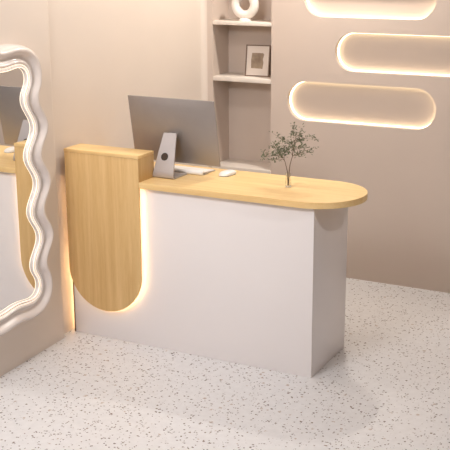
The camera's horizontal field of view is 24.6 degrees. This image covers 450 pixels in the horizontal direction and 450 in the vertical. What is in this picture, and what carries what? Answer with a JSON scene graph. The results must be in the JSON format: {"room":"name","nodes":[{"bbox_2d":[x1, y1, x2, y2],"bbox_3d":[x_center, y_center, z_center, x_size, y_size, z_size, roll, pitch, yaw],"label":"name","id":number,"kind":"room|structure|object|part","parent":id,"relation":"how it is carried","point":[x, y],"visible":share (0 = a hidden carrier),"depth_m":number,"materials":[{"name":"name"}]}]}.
{"room":"salon","nodes":[
{"label":"salon","id":0,"kind":"room"},
{"bbox_2d":[0,0,207,376],"bbox_3d":[-1.721,-0.365,4.051,0.288,2.820,7.158,8,17,26],"label":"wall","id":1,"kind":"structure","parent":0,"point":[92,55],"depth_m":5.72,"materials":[{"name":"beige paint"}]},
{"bbox_2d":[0,44,53,335],"bbox_3d":[-1.139,-0.134,4.942,0.098,1.417,0.917,8,17,26],"label":"wall mirror","id":2,"kind":"object","parent":1,"relation":"attached to","point":[26,232],"visible":1,"depth_m":5.14,"materials":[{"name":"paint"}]},
{"bbox_2d":[0,278,449,449],"bbox_3d":[0.356,1.325,3.371,5.100,0.096,7.350,8,17,26],"label":"floor","id":3,"kind":"structure","parent":0,"point":[388,387],"depth_m":5.02,"materials":[{"name":"stone"}]},
{"bbox_2d":[64,143,367,377],"bbox_3d":[-0.034,0.135,5.519,1.623,1.059,0.497,8,17,26],"label":"reception desk","id":4,"kind":"object","parent":3,"relation":"on","point":[244,267],"visible":1,"depth_m":5.35,"materials":[{"name":"white laminate"}]},
{"bbox_3d":[-0.843,0.177,5.730,0.005,0.874,0.028,8,17,26],"label":"corner trim","id":5,"kind":"part","parent":4,"relation":"part of","materials":[{"name":"metal"}]},
{"bbox_3d":[-0.621,-0.394,5.490,0.470,0.017,0.156,8,17,26],"label":"box lid","id":6,"kind":"part","parent":4,"relation":"part of","materials":[{"name":"brown wood"}]},
{"bbox_2d":[128,95,220,178],"bbox_3d":[-0.297,-0.465,5.468,0.526,0.412,0.174,8,17,26],"label":"computer monitor","id":7,"kind":"object","parent":4,"relation":"on","point":[176,130],"visible":0.98,"depth_m":5.46,"materials":[{"name":"metal"}]},
{"bbox_2d":[174,165,214,174],"bbox_3d":[-0.213,-0.308,5.628,0.286,0.024,0.153,8,17,26],"label":"keyboard","id":8,"kind":"object","parent":4,"relation":"on","point":[182,169],"visible":0.78,"depth_m":5.57,"materials":[{"name":"plastic"}]},
{"bbox_3d":[-0.202,0.257,5.407,1.440,0.886,0.022,8,17,26],"label":"panel","id":9,"kind":"part","parent":4,"relation":"part of","materials":[{"name":"white laminate"}]},
{"bbox_2d":[219,169,235,176],"bbox_3d":[0.014,-0.281,5.527,0.071,0.023,0.120,8,17,26],"label":"computer mouse","id":10,"kind":"object","parent":4,"relation":"on","point":[229,172],"visible":1,"depth_m":5.50,"materials":[{"name":"white plastic"}]},
{"bbox_2d":[139,162,367,208],"bbox_3d":[-0.034,-0.223,5.421,1.621,0.031,0.496,8,17,26],"label":"countertop","id":11,"kind":"structure","parent":4,"relation":"on","point":[264,188],"depth_m":5.22,"materials":[{"name":"brown wood"}]},
{"bbox_2d":[285,172,290,186],"bbox_3d":[0.322,-0.230,5.243,0.031,0.072,0.031,8,17,26],"label":"glass vase","id":12,"kind":"object","parent":4,"relation":"on","point":[288,175],"visible":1,"depth_m":5.23,"materials":[{"name":"clear glass"}]},
{"bbox_2d":[260,122,318,172],"bbox_3d":[0.323,-0.363,5.205,0.322,0.330,0.122,8,17,26],"label":"branch","id":13,"kind":"object","parent":12,"relation":"in","point":[280,150],"visible":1,"depth_m":5.19,"materials":[{"name":"green plant"}]},
{"bbox_3d":[0.534,0.286,5.288,0.022,0.886,0.440,8,17,26],"label":"panel","id":14,"kind":"part","parent":4,"relation":"part of","materials":[{"name":"white laminate"}]},
{"bbox_2d":[207,0,449,292],"bbox_3d":[2.087,-0.890,5.888,4.800,2.820,0.324,8,17,26],"label":"wall","id":15,"kind":"structure","parent":0,"point":[400,235],"depth_m":6.47,"materials":[{"name":"beige paint"}]},
{"bbox_2d":[212,159,270,173],"bbox_3d":[0.159,-0.396,7.002,0.437,0.031,0.241,8,17,26],"label":"shelf","id":16,"kind":"object","parent":15,"relation":"attached to","point":[233,164],"depth_m":6.96,"materials":[{"name":"white wood"}]},
{"bbox_2d":[213,72,270,83],"bbox_3d":[0.160,-0.977,6.847,0.424,0.029,0.230,8,17,26],"label":"shelf","id":17,"kind":"object","parent":15,"relation":"attached to","point":[230,76],"visible":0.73,"depth_m":6.77,"materials":[{"name":"white wood"}]},
{"bbox_2d":[245,44,270,76],"bbox_3d":[0.217,-1.083,6.798,0.168,0.207,0.053,6,17,21],"label":"picture frame","id":18,"kind":"object","parent":17,"relation":"on","point":[258,57],"visible":0.98,"depth_m":6.79,"materials":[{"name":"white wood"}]},
{"bbox_2d":[251,53,263,68],"bbox_3d":[0.214,-1.082,6.793,0.089,0.101,0.017,6,17,21],"label":"print","id":19,"kind":"object","parent":18,"relation":"attached to","point":[257,59],"depth_m":6.79},
{"bbox_2d":[213,18,270,26],"bbox_3d":[0.159,-1.327,6.750,0.424,0.024,0.230,8,17,26],"label":"shelf","id":20,"kind":"object","parent":15,"relation":"attached to","point":[255,22],"visible":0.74,"depth_m":6.67,"materials":[{"name":"white wood"}]},
{"bbox_2d":[231,0,258,20],"bbox_3d":[0.131,-1.438,6.680,0.193,0.227,0.085,8,17,26],"label":"ring vase","id":21,"kind":"object","parent":20,"relation":"on","point":[244,15],"visible":1,"depth_m":6.67,"materials":[{"name":"white ceramic"}]},
{"bbox_2d":[290,82,430,128],"bbox_3d":[0.857,-0.757,6.459,0.978,0.250,0.019,8,17,26],"label":"light strip","id":22,"kind":"object","parent":15,"relation":"in","point":[294,111],"visible":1,"depth_m":6.56,"materials":[{"name":"beige plastic"}]},
{"bbox_2d":[307,0,426,18],"bbox_3d":[0.887,-1.384,6.268,0.842,0.244,0.019,8,17,26],"label":"light strip","id":23,"kind":"object","parent":15,"relation":"in","point":[310,7],"visible":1,"depth_m":6.34,"materials":[{"name":"beige plastic"}]},
{"bbox_2d":[338,33,449,75],"bbox_3d":[1.137,-1.032,6.231,0.968,0.237,0.019,8,17,26],"label":"light strip","id":24,"kind":"object","parent":15,"relation":"in","point":[342,63],"visible":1,"depth_m":6.34,"materials":[{"name":"beige plastic"}]}
]}

